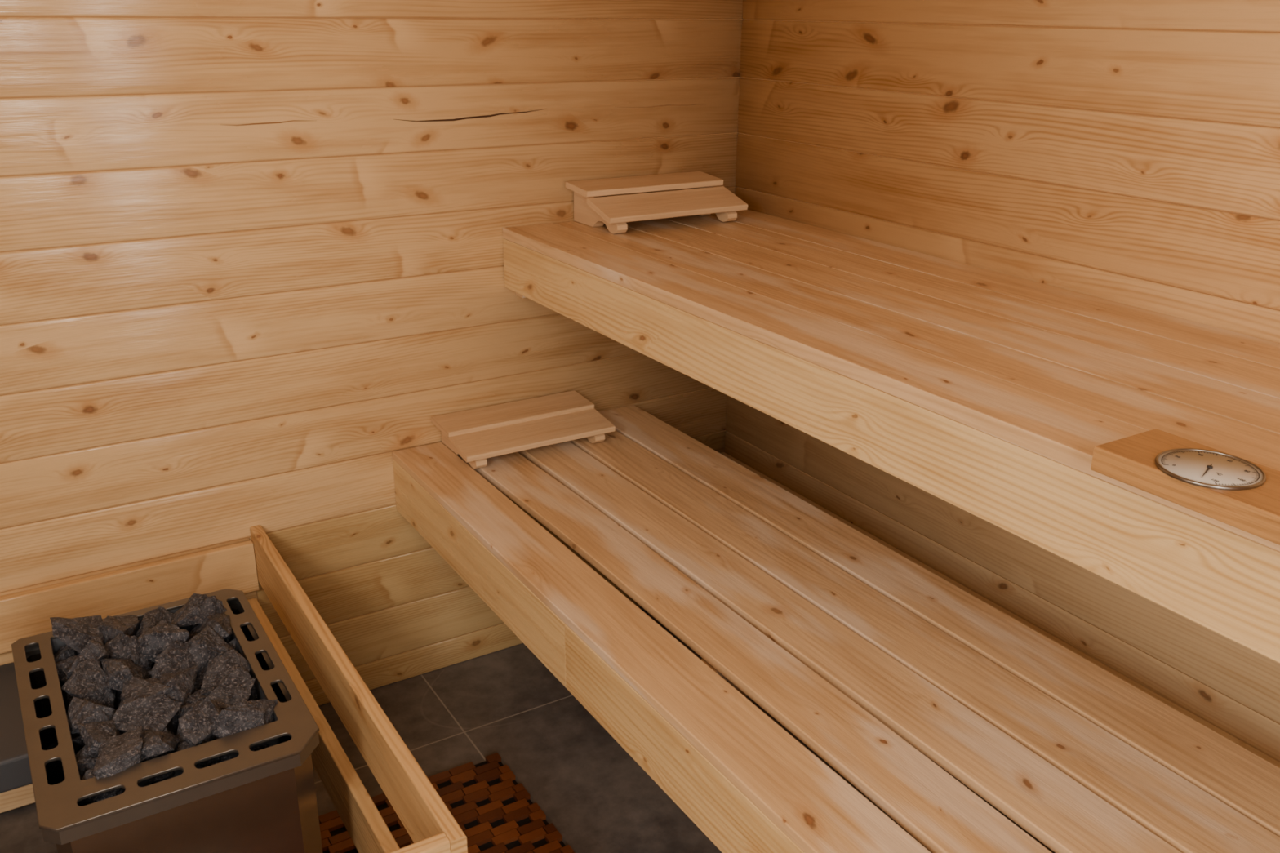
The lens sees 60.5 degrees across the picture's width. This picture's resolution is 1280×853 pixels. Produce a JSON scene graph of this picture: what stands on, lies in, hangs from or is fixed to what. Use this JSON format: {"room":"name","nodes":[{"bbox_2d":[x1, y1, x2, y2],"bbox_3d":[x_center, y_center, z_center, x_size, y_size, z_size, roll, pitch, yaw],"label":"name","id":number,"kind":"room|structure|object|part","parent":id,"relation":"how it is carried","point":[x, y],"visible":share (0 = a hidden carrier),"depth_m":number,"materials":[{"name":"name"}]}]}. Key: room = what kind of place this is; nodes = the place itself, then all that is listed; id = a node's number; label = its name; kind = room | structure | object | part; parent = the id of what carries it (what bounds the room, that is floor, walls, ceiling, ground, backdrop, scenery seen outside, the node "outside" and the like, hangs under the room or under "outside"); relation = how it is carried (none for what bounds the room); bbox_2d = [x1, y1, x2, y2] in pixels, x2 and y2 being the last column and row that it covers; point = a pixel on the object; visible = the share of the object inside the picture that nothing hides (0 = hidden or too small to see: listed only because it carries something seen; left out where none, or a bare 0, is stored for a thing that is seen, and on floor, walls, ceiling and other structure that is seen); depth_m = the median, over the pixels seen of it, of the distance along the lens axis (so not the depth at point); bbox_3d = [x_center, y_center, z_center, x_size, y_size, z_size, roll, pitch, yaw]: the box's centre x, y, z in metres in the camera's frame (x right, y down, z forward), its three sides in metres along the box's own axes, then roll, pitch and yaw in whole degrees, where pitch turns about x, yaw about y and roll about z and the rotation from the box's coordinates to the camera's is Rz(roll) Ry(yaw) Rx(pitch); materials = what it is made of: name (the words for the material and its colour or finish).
{"room":"sauna","nodes":[
{"label":"sauna","id":0,"kind":"room"},
{"bbox_2d":[0,0,742,706],"bbox_3d":[-0.768,-0.376,2.011,2.353,2.150,0.031,-12,24,-30],"label":"wall","id":1,"kind":"structure","parent":0,"point":[251,251],"depth_m":2.11,"materials":[{"name":"brown wood"}]},
{"bbox_2d":[0,783,35,813],"bbox_3d":[-1.282,0.686,2.037,1.079,0.113,0.044,-12,24,-30],"label":"trim","id":2,"kind":"structure","parent":1,"relation":"attached to","point":[18,797],"depth_m":2.08,"materials":[{"name":"brown wood"}]},
{"bbox_2d":[391,404,1279,852],"bbox_3d":[0.531,0.543,1.288,0.600,0.155,3.049,-12,24,-30],"label":"bench","id":3,"kind":"object","parent":1,"relation":"attached to","point":[843,639],"visible":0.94,"depth_m":1.58,"materials":[{"name":"brown wood"}]},
{"bbox_2d":[431,390,615,468],"bbox_3d":[-0.250,0.006,2.363,0.345,0.065,0.191,-12,24,-30],"label":"headrest cover","id":4,"kind":"object","parent":3,"relation":"on","point":[477,435],"visible":1,"depth_m":2.34,"materials":[{"name":"brown wood"}]},
{"bbox_2d":[0,607,1054,852],"bbox_3d":[0.030,1.122,1.181,2.373,0.040,3.110,-12,24,-30],"label":"floor","id":5,"kind":"structure","parent":0,"point":[506,702],"depth_m":2.28,"materials":[{"name":"tile"}]},
{"bbox_2d":[0,588,322,852],"bbox_3d":[-0.825,0.581,1.817,0.421,0.500,0.808,-12,24,-30],"label":"heater","id":6,"kind":"object","parent":5,"relation":"on","point":[264,800],"visible":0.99,"depth_m":1.50,"materials":[{"name":"brown metal"}]},
{"bbox_2d":[53,644,79,662],"bbox_3d":[-0.909,0.362,1.757,0.043,0.042,0.090,12,23,26],"label":"stone","id":7,"kind":"object","parent":6,"relation":"in","point":[65,651],"visible":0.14,"depth_m":1.73,"materials":[{"name":"grey stone"}]},
{"bbox_2d":[65,675,72,703],"bbox_3d":[-0.833,0.399,1.663,0.066,0.045,0.075,-9,23,-23],"label":"stone","id":8,"kind":"object","parent":6,"relation":"in","point":[69,697],"visible":0.04,"depth_m":1.65,"materials":[{"name":"stone"}]},
{"bbox_2d":[66,636,109,681],"bbox_3d":[-0.847,0.362,1.687,0.055,0.066,0.077,3,21,6],"label":"stone","id":9,"kind":"object","parent":8,"relation":"on","point":[95,649],"visible":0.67,"depth_m":1.68,"materials":[{"name":"stone"}]},
{"bbox_2d":[61,659,115,708],"bbox_3d":[-0.816,0.388,1.644,0.072,0.057,0.068,14,25,32],"label":"stone","id":10,"kind":"object","parent":8,"relation":"on","point":[87,682],"visible":0.74,"depth_m":1.64,"materials":[{"name":"stone"}]},
{"bbox_2d":[49,615,104,653],"bbox_3d":[-0.892,0.335,1.749,0.075,0.066,0.081,-12,24,-30],"label":"stone","id":11,"kind":"object","parent":6,"relation":"in","point":[75,633],"visible":0.77,"depth_m":1.74,"materials":[{"name":"grey stone"}]},
{"bbox_2d":[71,735,84,746],"bbox_3d":[-0.776,0.448,1.570,0.071,0.041,0.049,-5,22,-15],"label":"stone","id":12,"kind":"object","parent":6,"relation":"in","point":[79,740],"visible":0.15,"depth_m":1.55,"materials":[{"name":"grey stone"}]},
{"bbox_2d":[66,697,116,735],"bbox_3d":[-0.789,0.417,1.565,0.088,0.050,0.054,1,21,2],"label":"stone","id":13,"kind":"object","parent":12,"relation":"on","point":[80,711],"visible":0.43,"depth_m":1.56,"materials":[{"name":"stone"}]},
{"bbox_2d":[77,720,121,753],"bbox_3d":[-0.746,0.440,1.530,0.053,0.064,0.092,-13,25,-32],"label":"stone","id":14,"kind":"object","parent":12,"relation":"on","point":[94,735],"visible":0.57,"depth_m":1.51,"materials":[{"name":"grey stone"}]},
{"bbox_2d":[55,655,102,684],"bbox_3d":[-0.868,0.386,1.716,0.078,0.058,0.066,15,25,33],"label":"stone","id":15,"kind":"object","parent":6,"relation":"in","point":[63,667],"visible":0.18,"depth_m":1.70,"materials":[{"name":"grey stone"}]},
{"bbox_2d":[75,745,98,779],"bbox_3d":[-0.754,0.464,1.524,0.066,0.045,0.071,-10,23,-25],"label":"stone","id":16,"kind":"object","parent":6,"relation":"in","point":[86,761],"visible":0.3,"depth_m":1.49,"materials":[{"name":"stone"}]},
{"bbox_2d":[80,768,124,803],"bbox_3d":[-0.715,0.477,1.465,0.062,0.042,0.059,2,21,3],"label":"stone","id":17,"kind":"object","parent":6,"relation":"in","point":[89,774],"visible":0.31,"depth_m":1.45,"materials":[{"name":"grey stone"}]},
{"bbox_2d":[93,726,144,779],"bbox_3d":[-0.700,0.445,1.481,0.060,0.035,0.101,-7,22,-19],"label":"stone","id":18,"kind":"object","parent":6,"relation":"in","point":[117,753],"visible":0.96,"depth_m":1.47,"materials":[{"name":"grey stone"}]},
{"bbox_2d":[103,633,152,671],"bbox_3d":[-0.804,0.359,1.728,0.071,0.068,0.054,11,23,25],"label":"stone","id":19,"kind":"object","parent":6,"relation":"in","point":[122,646],"visible":0.56,"depth_m":1.72,"materials":[{"name":"stone"}]},
{"bbox_2d":[116,666,151,707],"bbox_3d":[-0.782,0.392,1.699,0.055,0.050,0.068,-6,22,-16],"label":"stone","id":20,"kind":"object","parent":6,"relation":"in","point":[118,692],"visible":0.19,"depth_m":1.67,"materials":[{"name":"grey stone"}]},
{"bbox_2d":[101,658,149,691],"bbox_3d":[-0.782,0.377,1.665,0.064,0.051,0.098,-7,22,-19],"label":"stone","id":21,"kind":"object","parent":20,"relation":"on","point":[117,671],"visible":0.83,"depth_m":1.64,"materials":[{"name":"stone"}]},
{"bbox_2d":[118,676,173,706],"bbox_3d":[-0.729,0.408,1.627,0.087,0.066,0.082,-14,25,-34],"label":"stone","id":22,"kind":"object","parent":6,"relation":"in","point":[133,689],"visible":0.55,"depth_m":1.61,"materials":[{"name":"stone"}]},
{"bbox_2d":[158,665,199,719],"bbox_3d":[-0.697,0.394,1.636,0.063,0.056,0.088,-3,21,-9],"label":"stone","id":23,"kind":"object","parent":22,"relation":"on","point":[182,682],"visible":0.6,"depth_m":1.63,"materials":[{"name":"stone"}]},
{"bbox_2d":[147,669,151,677],"bbox_3d":[-0.734,0.386,1.736,0.067,0.067,0.080,5,21,12],"label":"stone","id":24,"kind":"object","parent":6,"relation":"in","point":[149,672],"visible":0.09,"depth_m":1.71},
{"bbox_2d":[137,620,189,662],"bbox_3d":[-0.754,0.346,1.741,0.086,0.066,0.052,0,21,0],"label":"stone","id":25,"kind":"object","parent":24,"relation":"on","point":[153,642],"visible":0.55,"depth_m":1.72,"materials":[{"name":"stone"}]},
{"bbox_2d":[151,640,200,679],"bbox_3d":[-0.707,0.366,1.698,0.063,0.059,0.103,5,21,11],"label":"stone","id":26,"kind":"object","parent":24,"relation":"on","point":[176,657],"visible":0.59,"depth_m":1.69,"materials":[{"name":"stone"}]},
{"bbox_2d":[183,626,233,674],"bbox_3d":[-0.679,0.355,1.725,0.080,0.063,0.068,14,25,31],"label":"stone","id":27,"kind":"object","parent":26,"relation":"on","point":[208,644],"visible":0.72,"depth_m":1.71,"materials":[{"name":"stone"}]},
{"bbox_2d":[148,751,175,783],"bbox_3d":[-0.653,0.464,1.516,0.062,0.044,0.076,-14,25,-33],"label":"stone","id":28,"kind":"object","parent":6,"relation":"in","point":[163,776],"visible":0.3,"depth_m":1.48,"materials":[{"name":"grey stone"}]},
{"bbox_2d":[139,730,179,763],"bbox_3d":[-0.668,0.439,1.510,0.057,0.046,0.067,-4,21,-13],"label":"stone","id":29,"kind":"object","parent":28,"relation":"on","point":[155,744],"visible":0.92,"depth_m":1.49,"materials":[{"name":"stone"}]},
{"bbox_2d":[50,607,279,804],"bbox_3d":[-0.728,0.413,1.669,0.256,0.071,0.408,-12,24,-30],"label":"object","id":30,"kind":"object","parent":6,"relation":"on","point":[262,684],"depth_m":1.57,"materials":[{"name":"grey stone"}]},
{"bbox_2d":[162,728,173,734],"bbox_3d":[-0.696,0.455,1.556,0.068,0.050,0.054,-4,21,-13],"label":"stone","id":31,"kind":"object","parent":6,"relation":"in","point":[165,730],"visible":0.06,"depth_m":1.56,"materials":[{"name":"grey stone"}]},
{"bbox_2d":[111,693,182,734],"bbox_3d":[-0.707,0.423,1.572,0.080,0.054,0.064,4,21,8],"label":"stone","id":32,"kind":"object","parent":31,"relation":"on","point":[153,713],"visible":0.76,"depth_m":1.56,"materials":[{"name":"grey stone"}]},
{"bbox_2d":[172,689,206,728],"bbox_3d":[-0.668,0.418,1.637,0.050,0.044,0.063,-2,21,-7],"label":"stone","id":33,"kind":"object","parent":6,"relation":"in","point":[197,696],"visible":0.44,"depth_m":1.62,"materials":[{"name":"stone"}]},
{"bbox_2d":[191,677,200,693],"bbox_3d":[-0.696,0.408,1.688,0.068,0.049,0.069,-17,27,-39],"label":"stone","id":34,"kind":"object","parent":6,"relation":"in","point":[197,687],"visible":0.09,"depth_m":1.68,"materials":[{"name":"stone"}]},
{"bbox_2d":[176,724,217,743],"bbox_3d":[-0.628,0.445,1.583,0.073,0.047,0.061,-3,21,-9],"label":"stone","id":35,"kind":"object","parent":6,"relation":"in","point":[180,734],"visible":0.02,"depth_m":1.56,"materials":[{"name":"grey stone"}]},
{"bbox_2d":[175,700,217,722],"bbox_3d":[-0.647,0.416,1.600,0.067,0.069,0.067,-4,21,-12],"label":"stone","id":36,"kind":"object","parent":6,"relation":"in","point":[183,709],"visible":0.29,"depth_m":1.59,"materials":[{"name":"stone"}]},
{"bbox_2d":[196,666,207,687],"bbox_3d":[-0.646,0.392,1.708,0.081,0.047,0.083,13,24,30],"label":"stone","id":37,"kind":"object","parent":6,"relation":"in","point":[200,677],"visible":0.16,"depth_m":1.69,"materials":[{"name":"stone"}]},
{"bbox_2d":[174,737,237,768],"bbox_3d":[-0.606,0.460,1.532,0.084,0.046,0.055,-7,22,-18],"label":"stone","id":38,"kind":"object","parent":6,"relation":"in","point":[182,745],"visible":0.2,"depth_m":1.52,"materials":[{"name":"grey stone"}]},
{"bbox_2d":[178,696,222,746],"bbox_3d":[-0.614,0.422,1.546,0.060,0.064,0.082,11,23,25],"label":"stone","id":39,"kind":"object","parent":38,"relation":"on","point":[196,725],"visible":0.85,"depth_m":1.53,"materials":[{"name":"stone"}]},
{"bbox_2d":[223,635,231,643],"bbox_3d":[-0.690,0.357,1.810,0.057,0.048,0.058,18,27,38],"label":"stone","id":40,"kind":"object","parent":6,"relation":"in","point":[228,639],"visible":0.05,"depth_m":1.80,"materials":[{"name":"stone"}]},
{"bbox_2d":[188,612,232,639],"bbox_3d":[-0.695,0.332,1.781,0.072,0.062,0.080,-11,24,-28],"label":"stone","id":41,"kind":"object","parent":40,"relation":"on","point":[220,623],"visible":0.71,"depth_m":1.77,"materials":[{"name":"grey stone"}]},
{"bbox_2d":[226,638,238,652],"bbox_3d":[-0.675,0.372,1.767,0.058,0.058,0.067,-11,24,-28],"label":"stone","id":42,"kind":"object","parent":6,"relation":"in","point":[233,643],"visible":0.16,"depth_m":1.76,"materials":[{"name":"grey stone"}]},
{"bbox_2d":[247,684,257,701],"bbox_3d":[-0.618,0.408,1.679,0.074,0.056,0.050,-16,27,-37],"label":"stone","id":43,"kind":"object","parent":6,"relation":"in","point":[253,696],"visible":0.14,"depth_m":1.68,"materials":[{"name":"stone"}]},
{"bbox_2d":[200,648,250,696],"bbox_3d":[-0.632,0.380,1.674,0.079,0.049,0.074,-5,22,-15],"label":"stone","id":44,"kind":"object","parent":43,"relation":"on","point":[220,667],"visible":0.51,"depth_m":1.67,"materials":[{"name":"stone"}]},
{"bbox_2d":[250,744,271,751],"bbox_3d":[-0.546,0.457,1.571,0.057,0.042,0.060,-4,21,-12],"label":"stone","id":45,"kind":"object","parent":6,"relation":"in","point":[255,748],"visible":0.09,"depth_m":1.55,"materials":[{"name":"grey stone"}]},
{"bbox_2d":[212,699,277,738],"bbox_3d":[-0.555,0.420,1.559,0.058,0.072,0.103,11,23,25],"label":"stone","id":46,"kind":"object","parent":45,"relation":"on","point":[243,716],"visible":0.69,"depth_m":1.54,"materials":[{"name":"grey stone"}]},
{"label":"stone","id":47,"kind":"object","parent":6,"relation":"in","visible":0},
{"bbox_2d":[170,593,226,626],"bbox_3d":[-0.731,0.307,1.820,0.090,0.056,0.078,-5,22,-14],"label":"stone","id":48,"kind":"object","parent":47,"relation":"on","point":[198,607],"visible":0.92,"depth_m":1.80,"materials":[{"name":"stone"}]},
{"bbox_3d":[-0.851,0.367,1.795,0.092,0.054,0.079,-29,44,-16],"label":"stone","id":49,"kind":"object","parent":6,"relation":"in","visible":0},
{"bbox_2d":[96,614,140,644],"bbox_3d":[-0.838,0.330,1.781,0.077,0.044,0.073,13,24,29],"label":"stone","id":50,"kind":"object","parent":49,"relation":"on","point":[110,627],"visible":0.8,"depth_m":1.76,"materials":[{"name":"grey stone"}]},
{"label":"stone","id":51,"kind":"object","parent":6,"relation":"in","visible":0},
{"bbox_2d":[136,606,180,637],"bbox_3d":[-0.799,0.335,1.812,0.057,0.055,0.100,6,22,13],"label":"stone","id":52,"kind":"object","parent":51,"relation":"on","point":[151,619],"visible":0.37,"depth_m":1.81,"materials":[{"name":"grey stone"}]},
{"label":"stone","id":53,"kind":"object","parent":6,"relation":"in","visible":0},
{"bbox_2d":[208,668,255,710],"bbox_3d":[-0.604,0.397,1.621,0.059,0.044,0.081,3,21,5],"label":"stone","id":54,"kind":"object","parent":53,"relation":"on","point":[236,688],"visible":0.7,"depth_m":1.62,"materials":[{"name":"stone"}]},
{"bbox_2d":[318,752,574,852],"bbox_3d":[-0.253,0.886,1.717,0.545,0.012,1.038,-12,24,-30],"label":"floor mat","id":55,"kind":"object","parent":5,"relation":"on","point":[495,813],"visible":0.56,"depth_m":2.08,"materials":[{"name":"brown wood"}]},
{"bbox_2d":[0,524,467,852],"bbox_3d":[-0.986,0.679,1.603,1.153,0.465,1.040,-12,24,-30],"label":"guard","id":56,"kind":"object","parent":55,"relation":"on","point":[429,824],"visible":0.84,"depth_m":1.91,"materials":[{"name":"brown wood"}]},
{"bbox_3d":[-1.262,0.383,1.948,1.130,0.107,0.020,-12,24,-30],"label":"wall rail","id":57,"kind":"part","parent":56,"relation":"part of","materials":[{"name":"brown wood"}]},
{"bbox_3d":[-0.531,0.558,1.861,0.022,0.116,0.993,-12,24,-30],"label":"rail","id":58,"kind":"part","parent":56,"relation":"part of","materials":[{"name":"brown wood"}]},
{"bbox_3d":[-0.503,0.415,1.820,0.022,0.117,1.039,-12,24,-30],"label":"rail","id":59,"kind":"part","parent":56,"relation":"part of","materials":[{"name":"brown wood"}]},
{"bbox_3d":[-0.727,0.675,1.133,1.130,0.117,0.022,-12,24,-30],"label":"rail","id":60,"kind":"part","parent":56,"relation":"part of","materials":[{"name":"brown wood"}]},
{"bbox_2d":[724,0,1279,762],"bbox_3d":[1.037,-0.112,1.369,0.030,2.150,3.051,-12,24,-30],"label":"wall","id":61,"kind":"structure","parent":0,"point":[1126,152],"depth_m":1.88,"materials":[{"name":"brown wood"}]},
{"bbox_2d":[502,208,1279,663],"bbox_3d":[0.767,0.070,1.260,0.599,0.147,3.049,-12,24,-30],"label":"bench","id":62,"kind":"object","parent":61,"relation":"attached to","point":[993,395],"visible":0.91,"depth_m":1.49,"materials":[{"name":"brown wood"}]},
{"bbox_2d":[565,171,747,233],"bbox_3d":[0.036,-0.483,2.361,0.345,0.086,0.193,-12,24,-30],"label":"headrest cover","id":63,"kind":"object","parent":62,"relation":"on","point":[696,195],"visible":1,"depth_m":2.33,"materials":[{"name":"brown wood"}]},
{"bbox_2d":[1090,428,1279,545],"bbox_3d":[0.576,0.068,1.012,0.106,0.030,0.298,-12,24,-30],"label":"thermometer","id":64,"kind":"object","parent":62,"relation":"on","point":[1237,492],"visible":1,"depth_m":1.04,"materials":[{"name":"brown wood"}]},
{"bbox_2d":[720,452,1279,768],"bbox_3d":[1.005,0.578,1.615,0.028,0.085,3.048,-12,24,-30],"label":"trim","id":65,"kind":"structure","parent":61,"relation":"attached to","point":[1275,762],"depth_m":2.02,"materials":[{"name":"brown wood"}]}
]}

